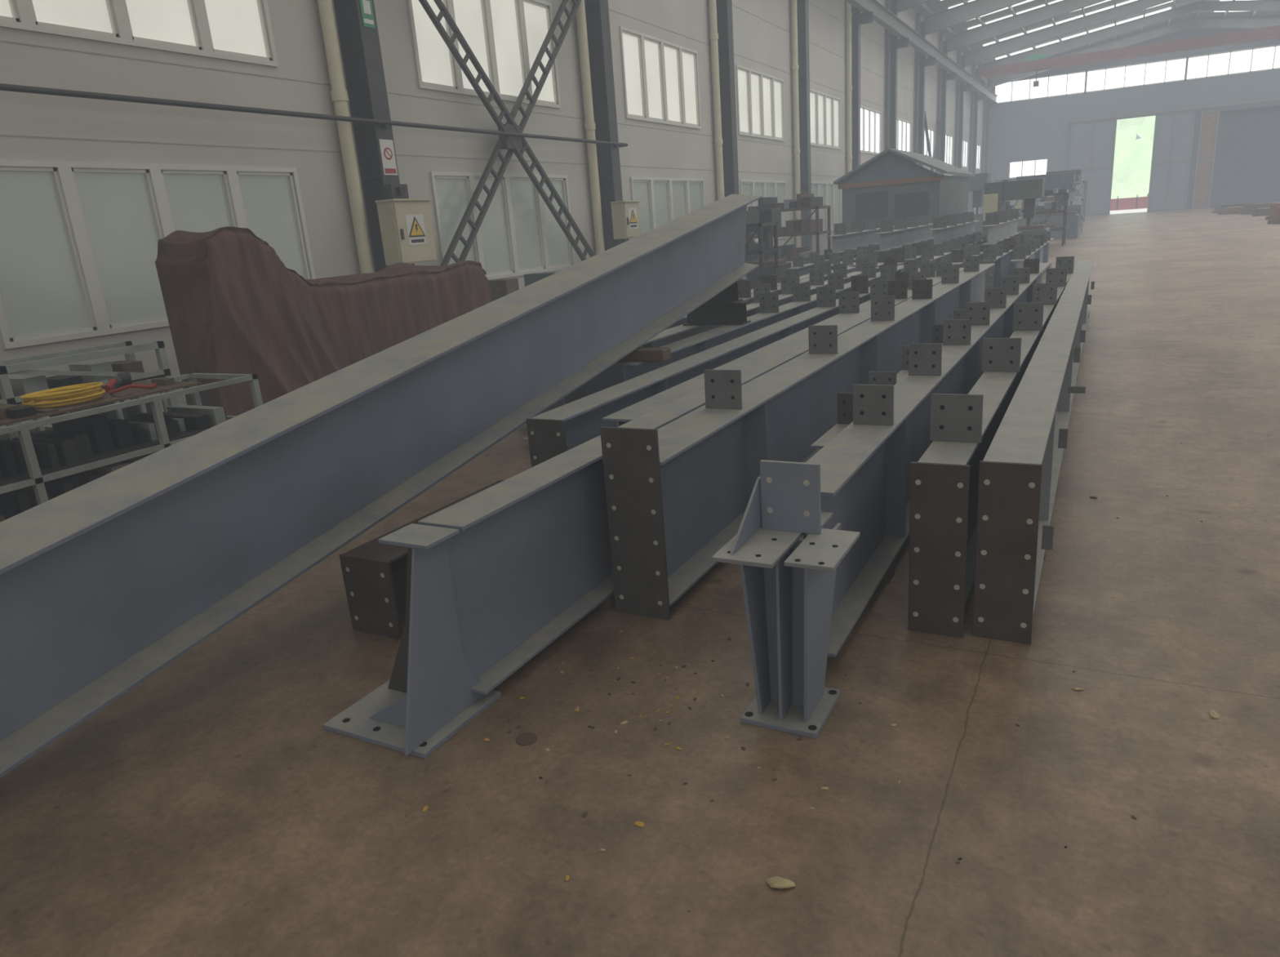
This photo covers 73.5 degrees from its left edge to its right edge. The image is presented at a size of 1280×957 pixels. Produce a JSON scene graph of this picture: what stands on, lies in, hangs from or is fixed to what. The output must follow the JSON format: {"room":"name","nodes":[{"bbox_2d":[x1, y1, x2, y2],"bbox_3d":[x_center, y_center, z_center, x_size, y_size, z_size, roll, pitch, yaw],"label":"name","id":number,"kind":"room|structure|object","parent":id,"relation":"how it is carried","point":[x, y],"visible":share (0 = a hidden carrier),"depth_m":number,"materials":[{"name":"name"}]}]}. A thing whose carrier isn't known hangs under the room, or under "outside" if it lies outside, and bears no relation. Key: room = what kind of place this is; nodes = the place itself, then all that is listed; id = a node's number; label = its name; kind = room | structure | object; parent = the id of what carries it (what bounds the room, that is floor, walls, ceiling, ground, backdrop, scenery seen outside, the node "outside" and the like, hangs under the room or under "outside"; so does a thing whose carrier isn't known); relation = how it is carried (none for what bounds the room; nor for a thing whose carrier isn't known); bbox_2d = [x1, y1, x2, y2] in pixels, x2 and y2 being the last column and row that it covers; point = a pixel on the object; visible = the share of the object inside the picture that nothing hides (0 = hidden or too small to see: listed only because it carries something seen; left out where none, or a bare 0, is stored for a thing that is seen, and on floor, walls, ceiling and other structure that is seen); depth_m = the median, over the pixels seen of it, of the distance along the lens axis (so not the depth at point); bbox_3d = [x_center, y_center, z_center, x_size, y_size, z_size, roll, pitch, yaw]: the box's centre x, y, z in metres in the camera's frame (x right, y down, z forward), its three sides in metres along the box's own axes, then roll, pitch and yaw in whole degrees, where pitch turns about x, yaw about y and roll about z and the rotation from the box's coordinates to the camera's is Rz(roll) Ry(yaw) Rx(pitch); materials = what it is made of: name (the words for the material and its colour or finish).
{"room":"workshop","nodes":[
{"label":"workshop","id":0,"kind":"room"},
{"bbox_2d":[0,0,984,429],"bbox_3d":[6.260,-12.517,28.701,0.200,10.000,79.000,5,19,28],"label":"wall","id":1,"kind":"structure","parent":0,"point":[296,28],"depth_m":11.49,"materials":[{"name":"paint"}]},
{"bbox_2d":[0,0,278,66],"bbox_3d":[-5.126,-5.050,8.205,0.095,1.650,3.600,5,19,28],"label":"window","id":2,"kind":"structure","parent":1,"relation":"in","point":[234,30],"depth_m":8.76,"materials":[{"name":"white glass"}]},
{"bbox_2d":[0,159,315,349],"bbox_3d":[-4.929,-2.438,8.973,0.095,1.610,3.600,5,19,28],"label":"window","id":3,"kind":"structure","parent":1,"relation":"in","point":[78,240],"depth_m":8.43,"materials":[{"name":"grey glass"}]},
{"bbox_2d":[0,83,627,147],"bbox_3d":[-6.015,-2.941,6.293,0.404,0.098,24.178,5,19,28],"label":"pipe","id":4,"kind":"object","parent":1,"relation":"attached to","point":[9,87],"visible":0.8,"depth_m":9.28,"materials":[{"name":"metal"}]},
{"bbox_2d":[316,0,374,273],"bbox_3d":[-3.842,-6.251,10.164,0.224,9.900,0.199,5,19,28],"label":"downpipe","id":5,"kind":"object","parent":1,"relation":"attached to","point":[339,94],"visible":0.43,"depth_m":10.67,"materials":[{"name":"paint"}]},
{"bbox_2d":[406,0,560,108],"bbox_3d":[-2.320,-6.740,13.232,0.095,1.650,3.600,5,19,28],"label":"window","id":6,"kind":"structure","parent":1,"relation":"in","point":[506,37],"depth_m":13.23,"materials":[{"name":"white glass"}]},
{"bbox_2d":[0,1,983,176],"bbox_3d":[6.335,-12.716,28.592,0.006,4.992,79.000,5,19,28],"label":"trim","id":7,"kind":"structure","parent":1,"relation":"attached to","point":[808,2],"depth_m":10.42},
{"bbox_2d":[429,171,575,279],"bbox_3d":[-2.123,-4.128,14.000,0.095,1.610,3.600,5,19,28],"label":"window","id":8,"kind":"structure","parent":1,"relation":"in","point":[518,234],"depth_m":13.93,"materials":[{"name":"grey glass"}]},
{"bbox_2d":[576,0,604,254],"bbox_3d":[-1.036,-7.941,15.191,0.224,9.900,0.199,5,19,28],"label":"downpipe","id":9,"kind":"object","parent":1,"relation":"attached to","point":[589,126],"visible":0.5,"depth_m":15.55,"materials":[{"name":"paint"}]},
{"bbox_2d":[618,26,701,128],"bbox_3d":[0.485,-8.430,18.259,0.095,1.650,3.600,5,19,28],"label":"window","id":10,"kind":"structure","parent":1,"relation":"in","point":[660,77],"depth_m":18.10,"materials":[{"name":"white glass"}]},
{"bbox_2d":[630,176,705,234],"bbox_3d":[0.683,-5.818,19.027,0.095,1.610,3.600,5,19,28],"label":"window","id":11,"kind":"structure","parent":1,"relation":"in","point":[664,201],"depth_m":18.74,"materials":[{"name":"grey glass"}]},
{"bbox_2d":[708,0,724,199],"bbox_3d":[1.769,-9.631,20.218,0.224,9.900,0.199,5,19,28],"label":"downpipe","id":12,"kind":"object","parent":1,"relation":"attached to","point":[713,36],"visible":0.56,"depth_m":20.32,"materials":[{"name":"paint"}]},
{"bbox_2d":[735,64,785,141],"bbox_3d":[3.291,-10.120,23.286,0.095,1.650,3.600,5,19,28],"label":"window","id":13,"kind":"structure","parent":1,"relation":"in","point":[760,96],"depth_m":23.17,"materials":[{"name":"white glass"}]},
{"bbox_2d":[739,179,787,241],"bbox_3d":[3.488,-7.508,24.054,0.095,1.610,3.600,5,19,28],"label":"window","id":14,"kind":"structure","parent":1,"relation":"in","point":[765,188],"depth_m":23.96,"materials":[{"name":"grey glass"}]},
{"bbox_2d":[791,0,801,248],"bbox_3d":[4.575,-11.321,25.245,0.224,9.900,0.199,5,19,28],"label":"downpipe","id":15,"kind":"object","parent":1,"relation":"attached to","point":[794,68],"visible":0.67,"depth_m":25.28,"materials":[{"name":"paint"}]},
{"bbox_2d":[809,88,840,149],"bbox_3d":[6.096,-11.810,28.313,0.095,1.650,3.600,5,19,28],"label":"window","id":16,"kind":"structure","parent":1,"relation":"in","point":[824,108],"depth_m":28.31,"materials":[{"name":"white glass"}]},
{"bbox_2d":[811,182,841,231],"bbox_3d":[6.294,-9.198,29.081,0.095,1.610,3.600,5,19,28],"label":"window","id":17,"kind":"structure","parent":1,"relation":"in","point":[830,193],"depth_m":29.37,"materials":[{"name":"grey glass"}]},
{"bbox_2d":[844,1,852,173],"bbox_3d":[7.381,-13.011,30.272,0.224,9.900,0.199,5,19,28],"label":"downpipe","id":18,"kind":"object","parent":1,"relation":"attached to","point":[848,15],"visible":0.73,"depth_m":30.00,"materials":[{"name":"paint"}]},
{"bbox_2d":[860,105,880,155],"bbox_3d":[8.902,-13.501,33.340,0.095,1.650,3.600,5,19,28],"label":"window","id":19,"kind":"structure","parent":1,"relation":"in","point":[870,118],"depth_m":33.48,"materials":[{"name":"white glass"}]},
{"bbox_2d":[884,0,890,149],"bbox_3d":[10.186,-14.701,35.299,0.224,9.900,0.199,5,19,28],"label":"downpipe","id":20,"kind":"object","parent":1,"relation":"attached to","point":[887,102],"visible":0.5,"depth_m":34.81,"materials":[{"name":"grey paint"}]},
{"bbox_2d":[896,117,911,151],"bbox_3d":[11.708,-15.191,38.368,0.095,1.650,3.600,5,19,28],"label":"window","id":21,"kind":"structure","parent":1,"relation":"in","point":[903,134],"depth_m":38.75,"materials":[{"name":"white glass"}]},
{"bbox_2d":[913,13,919,164],"bbox_3d":[12.992,-16.391,40.327,0.224,9.900,0.199,5,19,28],"label":"downpipe","id":22,"kind":"object","parent":1,"relation":"attached to","point":[916,113],"visible":0.53,"depth_m":39.81,"materials":[{"name":"grey paint"}]},
{"bbox_2d":[0,207,1279,956],"bbox_3d":[17.203,-6.817,24.629,24.100,0.200,79.200,5,19,28],"label":"floor","id":23,"kind":"structure","parent":0,"point":[210,808],"depth_m":2.56,"materials":[{"name":"concrete"}]},
{"bbox_2d":[0,341,177,486],"bbox_3d":[-4.304,-0.273,5.801,0.450,0.980,2.256,5,19,28],"label":"rack","id":24,"kind":"object","parent":23,"relation":"on","point":[29,380],"visible":0.37,"depth_m":6.14,"materials":[{"name":"grey metal"}]},
{"bbox_2d":[0,373,262,521],"bbox_3d":[-3.412,-0.091,5.126,0.720,0.884,2.250,5,19,28],"label":"metal rack","id":25,"kind":"object","parent":23,"relation":"on","point":[82,447],"depth_m":5.05,"materials":[{"name":"grey metal"}]},
{"bbox_2d":[0,403,36,419],"bbox_3d":[-3.603,-0.374,4.702,0.400,0.108,0.320,5,19,28],"label":"box","id":26,"kind":"object","parent":25,"relation":"on","point":[6,411],"visible":1,"depth_m":4.71,"materials":[{"name":"grey"}]},
{"bbox_2d":[155,226,492,415],"bbox_3d":[-2.888,-1.585,8.437,1.493,1.796,3.830,5,19,28],"label":"tarp-covered object","id":27,"kind":"object","parent":23,"relation":"on","point":[233,306],"visible":0.79,"depth_m":7.23,"materials":[{"name":"fabric"}]},
{"bbox_2d":[333,0,399,271],"bbox_3d":[-3.359,-6.204,10.411,0.840,9.600,0.400,5,19,28],"label":"steel column","id":28,"kind":"structure","parent":23,"relation":"on","point":[361,51],"depth_m":10.90,"materials":[{"name":"metal"}]},
{"bbox_2d":[378,138,397,175],"bbox_3d":[-3.239,-4.135,11.040,0.016,0.430,0.240,5,19,28],"label":"warning sign","id":29,"kind":"object","parent":28,"relation":"attached to","point":[387,150],"visible":1,"depth_m":11.03,"materials":[{"name":"white plastic"}]},
{"bbox_2d":[374,198,437,265],"bbox_3d":[-2.978,-2.609,11.407,0.310,2.105,0.740,5,19,28],"label":"electrical box","id":30,"kind":"object","parent":28,"relation":"attached to","point":[406,224],"visible":0.9,"depth_m":11.04,"materials":[{"name":"beige metal"}]},
{"bbox_2d":[418,0,595,265],"bbox_3d":[-2.026,-5.318,13.367,0.165,5.570,5.326,5,19,28],"label":"brace","id":31,"kind":"object","parent":28,"relation":"attached to","point":[513,144],"visible":0.73,"depth_m":13.25,"materials":[{"name":"metal"}]},
{"bbox_2d":[0,194,761,777],"bbox_3d":[-0.709,-0.650,4.749,0.362,1.753,7.312,5,19,28],"label":"large steel i-beam","id":32,"kind":"structure","parent":23,"relation":"on","point":[107,581],"depth_m":3.45,"materials":[{"name":"metal"}]},
{"bbox_2d":[323,523,501,758],"bbox_3d":[-0.804,0.493,2.852,0.465,0.668,0.430,5,19,28],"label":"stub","id":33,"kind":"object","parent":23,"relation":"on","point":[428,697],"visible":0.98,"depth_m":2.79,"materials":[{"name":"grey paint"}]},
{"bbox_2d":[339,480,504,639],"bbox_3d":[-0.858,0.334,3.992,0.270,0.340,1.102,5,19,28],"label":"steel i-beam","id":34,"kind":"structure","parent":23,"relation":"on","point":[374,572],"depth_m":3.54,"materials":[{"name":"metal"}]},
{"bbox_2d":[488,271,557,301],"bbox_3d":[-1.443,-2.617,13.024,0.800,0.989,2.850,5,19,28],"label":"wall panel","id":35,"kind":"object","parent":23,"relation":"on","point":[499,288],"visible":0.06,"depth_m":11.72,"materials":[{"name":"metal"}]},
{"bbox_2d":[584,0,626,250],"bbox_3d":[-0.553,-7.894,15.439,0.840,9.600,0.400,5,19,28],"label":"steel column","id":36,"kind":"structure","parent":23,"relation":"on","point":[597,11],"depth_m":15.83,"materials":[{"name":"metal"}]},
{"bbox_2d":[610,200,640,240],"bbox_3d":[-0.193,-4.247,16.404,0.310,2.025,0.640,5,19,28],"label":"electrical box","id":37,"kind":"object","parent":36,"relation":"attached to","point":[625,214],"visible":0.91,"depth_m":16.02,"materials":[{"name":"beige metal"}]},
{"bbox_2d":[522,261,855,440],"bbox_3d":[1.316,-1.933,10.200,0.200,0.869,9.188,5,19,28],"label":"steel i-beam","id":38,"kind":"structure","parent":23,"relation":"on","point":[744,286],"depth_m":10.65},
{"bbox_2d":[417,261,964,694],"bbox_3d":[1.939,-1.171,7.471,0.190,0.856,11.008,5,19,28],"label":"steel i-beam","id":39,"kind":"structure","parent":23,"relation":"on","point":[530,557],"depth_m":3.28,"materials":[{"name":"metal"}]},
{"bbox_2d":[563,257,879,404],"bbox_3d":[1.572,-1.816,9.739,0.200,0.869,8.988,5,19,28],"label":"steel i-beam","id":40,"kind":"structure","parent":23,"relation":"on","point":[612,375],"depth_m":7.74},
{"bbox_2d":[525,258,919,467],"bbox_3d":[1.862,-1.474,8.520,0.220,0.859,9.952,5,19,28],"label":"steel i-beam","id":41,"kind":"structure","parent":23,"relation":"on","point":[552,433],"depth_m":5.26,"materials":[{"name":"metal"}]},
{"bbox_2d":[715,0,738,196],"bbox_3d":[2.252,-9.584,20.466,0.840,9.600,0.400,5,19,28],"label":"steel column","id":42,"kind":"structure","parent":23,"relation":"on","point":[724,7],"depth_m":20.65,"materials":[{"name":"metal"}]},
{"bbox_2d":[612,256,903,381],"bbox_3d":[2.053,-1.839,9.701,0.200,0.864,9.188,5,19,28],"label":"steel i-beam","id":43,"kind":"structure","parent":23,"relation":"on","point":[771,313],"depth_m":8.07,"materials":[{"name":"metal"}]},
{"bbox_2d":[617,347,671,361],"bbox_3d":[-0.081,-0.855,5.916,0.600,0.080,0.120,5,19,28],"label":"bearer","id":44,"kind":"object","parent":43,"relation":"on","point":[639,354],"visible":0.5,"depth_m":5.79,"materials":[{"name":"wood"}]},
{"bbox_2d":[683,277,751,325],"bbox_3d":[0.669,-1.563,7.575,0.570,0.388,0.200,5,19,28],"label":"bearer","id":45,"kind":"object","parent":43,"relation":"on","point":[726,308],"visible":0.6,"depth_m":7.54,"materials":[{"name":"paint"}]},
{"bbox_2d":[745,209,778,284],"bbox_3d":[1.888,-4.208,16.330,1.250,1.712,0.900,5,19,28],"label":"storage shelf","id":46,"kind":"object","parent":23,"relation":"on","point":[753,216],"visible":0.29,"depth_m":15.92,"materials":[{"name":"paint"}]},
{"bbox_2d":[744,208,791,289],"bbox_3d":[2.419,-4.728,17.947,1.200,1.700,1.000,5,19,28],"label":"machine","id":47,"kind":"object","parent":23,"relation":"on","point":[774,215],"visible":0.38,"depth_m":17.57,"materials":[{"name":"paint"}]},
{"bbox_2d":[601,262,935,426],"bbox_3d":[2.168,-1.449,8.395,0.190,0.835,9.688,5,19,28],"label":"steel i-beam","id":48,"kind":"structure","parent":23,"relation":"on","point":[849,305],"depth_m":6.06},
{"bbox_2d":[711,459,860,738],"bbox_3d":[0.489,0.359,2.706,0.360,0.820,0.450,5,19,28],"label":"stub","id":49,"kind":"object","parent":23,"relation":"on","point":[788,580],"visible":1,"depth_m":2.69,"materials":[{"name":"grey paint"}]},
{"bbox_2d":[747,193,831,261],"bbox_3d":[3.547,-5.732,20.560,1.800,2.011,1.000,5,19,28],"label":"storage shelf","id":50,"kind":"object","parent":23,"relation":"on","point":[803,201],"visible":0.62,"depth_m":20.01,"materials":[{"name":"metal"}]},
{"bbox_2d":[600,255,995,619],"bbox_3d":[2.494,-1.361,7.954,0.270,0.869,10.772,5,19,28],"label":"steel i-beam","id":51,"kind":"structure","parent":23,"relation":"on","point":[678,491],"depth_m":4.18,"materials":[{"name":"metal"}]},
{"bbox_2d":[796,0,812,264],"bbox_3d":[5.058,-11.274,25.493,0.840,9.600,0.400,5,19,28],"label":"steel column","id":52,"kind":"structure","parent":23,"relation":"on","point":[802,5],"depth_m":25.61,"materials":[{"name":"metal"}]},
{"bbox_2d":[788,245,879,276],"bbox_3d":[4.413,-4.595,18.520,0.200,0.834,7.075,5,19,28],"label":"steel i-beam","id":53,"kind":"structure","parent":23,"relation":"on","point":[797,261],"depth_m":16.19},
{"bbox_2d":[404,435,1279,911],"bbox_3d":[1.830,0.287,4.046,3.808,0.008,5.618,5,19,28],"label":"debris","id":54,"kind":"object","parent":23,"relation":"on","point":[1213,713],"visible":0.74,"depth_m":2.68,"materials":[{"name":"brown plant"}]},
{"bbox_2d":[806,244,877,274],"bbox_3d":[5.091,-4.705,18.753,0.220,0.817,8.745,5,19,28],"label":"steel i-beam","id":55,"kind":"structure","parent":23,"relation":"on","point":[834,258],"depth_m":16.17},
{"bbox_2d":[826,217,894,254],"bbox_3d":[5.045,-5.424,19.088,0.800,0.630,5.500,5,19,28],"label":"steel i-beam","id":56,"kind":"structure","parent":55,"relation":"on","point":[842,240],"depth_m":18.28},
{"bbox_2d":[851,4,873,169],"bbox_3d":[7.863,-12.964,30.520,0.840,9.600,0.400,5,19,28],"label":"steel column","id":57,"kind":"structure","parent":23,"relation":"on","point":[858,18],"depth_m":30.24,"materials":[{"name":"metal"}]},
{"bbox_2d":[810,301,984,448],"bbox_3d":[3.011,-1.282,8.041,0.180,0.595,8.788,5,19,28],"label":"steel i-beam","id":58,"kind":"structure","parent":23,"relation":"on","point":[845,400],"depth_m":5.25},
{"bbox_2d":[889,0,909,149],"bbox_3d":[10.669,-14.654,35.547,0.840,9.600,0.400,5,19,28],"label":"steel column","id":59,"kind":"structure","parent":23,"relation":"on","point":[895,43],"depth_m":35.10,"materials":[{"name":"metal"}]},
{"bbox_2d":[865,238,933,272],"bbox_3d":[5.628,-4.469,17.839,0.220,0.801,7.537,5,19,28],"label":"steel i-beam","id":60,"kind":"structure","parent":23,"relation":"on","point":[873,258],"depth_m":15.76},
{"bbox_2d":[873,214,933,252],"bbox_3d":[5.838,-5.336,18.585,0.800,0.630,5.500,5,19,28],"label":"steel i-beam","id":61,"kind":"structure","parent":60,"relation":"on","point":[914,229],"depth_m":17.88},
{"bbox_2d":[833,147,975,237],"bbox_3d":[8.232,-8.368,26.310,3.100,3.120,5.500,5,19,28],"label":"hut","id":62,"kind":"object","parent":23,"relation":"on","point":[890,184],"visible":0.67,"depth_m":24.11,"materials":[{"name":"grey metal"}]},
{"bbox_2d":[893,241,933,265],"bbox_3d":[6.266,-4.596,18.039,0.200,0.839,8.411,5,19,28],"label":"steel i-beam","id":63,"kind":"structure","parent":23,"relation":"on","point":[909,253],"depth_m":15.57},
{"bbox_2d":[803,257,1050,657],"bbox_3d":[3.058,-1.224,7.390,0.200,0.842,10.668,5,19,28],"label":"steel i-beam","id":64,"kind":"structure","parent":23,"relation":"on","point":[865,468],"depth_m":3.85,"materials":[{"name":"metal"}]},
{"bbox_2d":[917,20,936,167],"bbox_3d":[13.475,-16.344,40.574,0.840,9.600,0.400,5,19,28],"label":"steel column","id":65,"kind":"structure","parent":23,"relation":"on","point":[924,61],"depth_m":40.11,"materials":[{"name":"metal"}]},
{"bbox_2d":[939,40,956,174],"bbox_3d":[16.280,-18.034,45.601,0.840,9.600,0.400,5,19,28],"label":"steel column","id":66,"kind":"structure","parent":23,"relation":"on","point":[950,76],"depth_m":45.16,"materials":[{"name":"metal"}]},
{"bbox_2d":[918,231,987,269],"bbox_3d":[6.651,-4.543,17.693,0.220,0.877,8.533,5,19,28],"label":"steel i-beam","id":67,"kind":"structure","parent":23,"relation":"on","point":[935,253],"depth_m":15.94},
{"bbox_2d":[926,211,986,246],"bbox_3d":[6.803,-5.352,18.391,0.800,0.630,5.500,5,19,28],"label":"steel i-beam","id":68,"kind":"structure","parent":67,"relation":"on","point":[947,227],"depth_m":17.63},
{"bbox_2d":[957,55,973,168],"bbox_3d":[19.086,-19.724,50.629,0.840,9.600,0.400,5,19,28],"label":"steel column","id":69,"kind":"structure","parent":23,"relation":"on","point":[963,87],"depth_m":50.21,"materials":[{"name":"metal"}]},
{"bbox_2d":[952,172,991,231],"bbox_3d":[13.363,-11.108,35.236,2.200,2.600,1.800,5,19,28],"label":"machine","id":70,"kind":"object","parent":23,"relation":"on","point":[976,184],"visible":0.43,"depth_m":34.39,"materials":[{"name":"paint"}]},
{"bbox_2d":[951,238,1004,267],"bbox_3d":[6.799,-4.317,17.015,0.200,0.805,7.206,5,19,28],"label":"steel i-beam","id":71,"kind":"structure","parent":23,"relation":"on","point":[957,255],"depth_m":15.05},
{"bbox_2d":[970,67,986,213],"bbox_3d":[21.892,-21.414,55.656,0.840,9.600,0.400,5,19,28],"label":"steel column","id":72,"kind":"structure","parent":23,"relation":"on","point":[977,97],"depth_m":55.40,"materials":[{"name":"metal"}]},
{"bbox_2d":[907,256,1076,637],"bbox_3d":[3.451,-1.251,7.356,0.200,0.856,10.142,5,19,28],"label":"steel i-beam","id":73,"kind":"structure","parent":23,"relation":"on","point":[944,480],"depth_m":3.25,"materials":[{"name":"metal"}]},
{"bbox_2d":[979,231,1028,291],"bbox_3d":[7.302,-4.332,16.925,0.220,0.810,7.251,5,19,28],"label":"steel i-beam","id":74,"kind":"structure","parent":23,"relation":"on","point":[1000,254],"depth_m":14.96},
{"bbox_2d":[973,208,1031,245],"bbox_3d":[7.658,-5.301,17.999,0.800,0.630,5.500,5,19,28],"label":"steel i-beam","id":75,"kind":"structure","parent":74,"relation":"on","point":[1002,224],"depth_m":17.19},
{"bbox_2d":[981,177,1050,243],"bbox_3d":[10.322,-7.172,23.695,1.800,2.000,1.400,5,19,28],"label":"machine","id":76,"kind":"object","parent":23,"relation":"on","point":[996,194],"visible":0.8,"depth_m":23.17,"materials":[{"name":"paint"}]},
{"bbox_2d":[1009,231,1053,272],"bbox_3d":[7.754,-4.329,16.807,0.200,0.807,7.612,5,19,28],"label":"steel i-beam","id":77,"kind":"structure","parent":23,"relation":"on","point":[1037,247],"depth_m":15.90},
{"bbox_2d":[972,260,1094,644],"bbox_3d":[3.749,-1.194,7.406,0.289,0.675,10.412,4,19,28],"label":"steel i-beam","id":78,"kind":"structure","parent":23,"relation":"on","point":[1019,472],"depth_m":3.15,"materials":[{"name":"metal"}]},
{"bbox_2d":[1014,171,1079,239],"bbox_3d":[15.122,-10.153,32.068,2.400,2.300,1.600,5,19,28],"label":"machine","id":79,"kind":"object","parent":23,"relation":"on","point":[1064,181],"visible":0.5,"depth_m":31.33,"materials":[{"name":"paint"}]},
{"bbox_2d":[1026,187,1068,245],"bbox_3d":[13.017,-8.366,27.519,1.200,1.762,1.000,5,19,28],"label":"storage shelf","id":80,"kind":"object","parent":23,"relation":"on","point":[1055,205],"visible":0.56,"depth_m":27.02,"materials":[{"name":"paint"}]},
{"bbox_2d":[1035,174,1085,233],"bbox_3d":[17.234,-11.240,35.239,1.800,2.309,1.500,5,19,28],"label":"storage shelf","id":81,"kind":"object","parent":23,"relation":"on","point":[1071,195],"visible":0.33,"depth_m":34.48,"materials":[{"name":"grey metal"}]},
{"bbox_2d":[1066,117,1117,216],"bbox_3d":[30.942,-21.258,58.839,2.730,6.200,0.110,5,19,28],"label":"door","id":82,"kind":"structure","parent":23,"relation":"on","point":[1092,143],"depth_m":58.66,"materials":[{"name":"paint"}]},
{"bbox_2d":[1146,108,1195,212],"bbox_3d":[35.082,-20.924,56.640,2.230,6.200,0.110,5,19,28],"label":"door","id":83,"kind":"structure","parent":23,"relation":"on","point":[1173,136],"depth_m":56.62,"materials":[{"name":"paint"}]},
{"bbox_2d":[1191,109,1220,208],"bbox_3d":[36.739,-20.664,55.684,0.980,6.000,0.110,5,19,28],"label":"door","id":84,"kind":"structure","parent":23,"relation":"on","point":[1209,124],"depth_m":55.65,"materials":[{"name":"brown metal"}]},
{"bbox_2d":[1211,201,1279,223],"bbox_3d":[28.137,-11.760,37.217,4.085,0.595,25.633,5,19,28],"label":"plates","id":85,"kind":"object","parent":23,"relation":"on","point":[1271,209],"visible":0.99,"depth_m":40.38,"materials":[{"name":"paint"}]},
{"bbox_3d":[-8.970,-2.823,0.357,0.840,9.600,0.400,5,19,28],"label":"steel column","id":86,"kind":"structure","parent":23,"relation":"on","visible":0},
{"bbox_2d":[844,0,998,102],"bbox_3d":[6.682,-15.621,27.422,0.240,0.560,79.000,5,19,28],"label":"beam","id":87,"kind":"structure","parent":86,"relation":"on","point":[882,15],"depth_m":36.58,"materials":[{"name":"metal"}]},
{"bbox_2d":[976,25,1279,87],"bbox_3d":[31.332,-24.282,48.587,22.700,1.700,2.600,5,19,28],"label":"crane","id":88,"kind":"object","parent":87,"relation":"on","point":[1041,62],"visible":0.87,"depth_m":49.62,"materials":[{"name":"red paint"}]},
{"bbox_2d":[923,0,1026,35],"bbox_3d":[23.144,-20.717,33.708,23.100,2.407,0.240,5,19,28],"label":"rafter","id":89,"kind":"object","parent":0,"point":[943,20],"depth_m":38.46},
{"bbox_2d":[945,0,1106,53],"bbox_3d":[25.949,-22.407,38.735,23.100,2.407,0.240,5,19,28],"label":"skylight","id":90,"kind":"object","parent":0,"point":[993,29],"depth_m":42.72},
{"bbox_2d":[963,0,1173,66],"bbox_3d":[28.755,-24.097,43.762,23.100,2.407,0.240,5,19,28],"label":"rafter","id":91,"kind":"object","parent":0,"point":[999,48],"depth_m":47.00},
{"bbox_2d":[911,0,1279,66],"bbox_3d":[16.409,-17.329,21.538,24.100,1.829,79.200,5,19,28],"label":"ceiling","id":92,"kind":"structure","parent":0,"point":[936,6],"depth_m":48.36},
{"bbox_2d":[920,0,1279,63],"bbox_3d":[16.044,-17.157,21.680,21.820,1.764,79.000,5,19,28],"label":"roof","id":93,"kind":"structure","parent":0,"point":[924,6],"depth_m":46.73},
{"bbox_2d":[940,0,1235,59],"bbox_3d":[17.489,-17.914,23.484,21.300,1.376,70.000,5,19,28],"label":"skylight panels","id":94,"kind":"object","parent":93,"relation":"attached to","point":[1027,1],"visible":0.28,"depth_m":48.52,"materials":[{"name":"white"}]},
{"bbox_2d":[977,0,1279,75],"bbox_3d":[31.560,-25.787,48.789,23.100,2.407,0.240,5,19,28],"label":"rafter","id":95,"kind":"object","parent":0,"point":[1071,43],"depth_m":49.97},
{"bbox_2d":[987,15,1279,208],"bbox_3d":[35.243,-23.637,56.050,23.700,11.700,0.200,5,19,28],"label":"wall","id":96,"kind":"structure","parent":0,"point":[1037,129],"depth_m":57.13,"materials":[{"name":"metal"}]},
{"bbox_2d":[1008,159,1048,178],"bbox_3d":[27.548,-21.955,60.839,2.500,1.100,0.120,5,19,28],"label":"window","id":97,"kind":"structure","parent":96,"relation":"in","point":[1034,167],"depth_m":60.86,"materials":[{"name":"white glass"}]},
{"bbox_2d":[993,44,1279,103],"bbox_3d":[35.200,-26.330,55.091,23.260,1.400,0.130,5,19,28],"label":"window","id":98,"kind":"structure","parent":96,"relation":"in","point":[1263,58],"depth_m":56.26,"materials":[{"name":"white glass"}]},
{"bbox_2d":[1067,97,1279,123],"bbox_3d":[34.740,-23.970,55.801,12.400,0.150,0.200,5,19,28],"label":"door track","id":99,"kind":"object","parent":96,"relation":"attached to","point":[1275,98],"depth_m":55.63,"materials":[{"name":"metal"}]},
{"bbox_2d":[989,17,1279,87],"bbox_3d":[34.366,-27.477,53.817,23.100,2.407,0.240,5,19,28],"label":"rafter","id":100,"kind":"object","parent":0,"point":[1237,23],"depth_m":54.10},
{"bbox_2d":[1208,105,1279,208],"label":"sliding door","id":101,"kind":"structure","parent":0,"point":[1246,164],"depth_m":62.08,"materials":[{"name":"metal"}]},
{"label":"outside","id":102,"kind":"structure","parent":0,"visible":0},
{"bbox_2d":[1109,208,1146,213],"bbox_3d":[47.961,-25.717,81.075,65.000,0.200,54.800,5,19,28],"label":"ground","id":103,"kind":"structure","parent":102,"point":[1142,210],"depth_m":64.43,"materials":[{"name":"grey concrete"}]},
{"bbox_2d":[1110,194,1148,210],"bbox_3d":[40.036,-22.655,70.355,4.500,1.120,0.100,5,19,28],"label":"barrier","id":104,"kind":"object","parent":103,"relation":"on","point":[1138,202],"visible":0.46,"depth_m":70.29,"materials":[{"name":"metal"}]},
{"bbox_2d":[1111,115,1155,199],"bbox_3d":[47.452,-31.190,82.454,30.376,10.706,12.084,5,19,28],"label":"trees","id":105,"kind":"object","parent":103,"relation":"on","point":[1132,161],"visible":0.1,"depth_m":81.18,"materials":[{"name":"green plant"}]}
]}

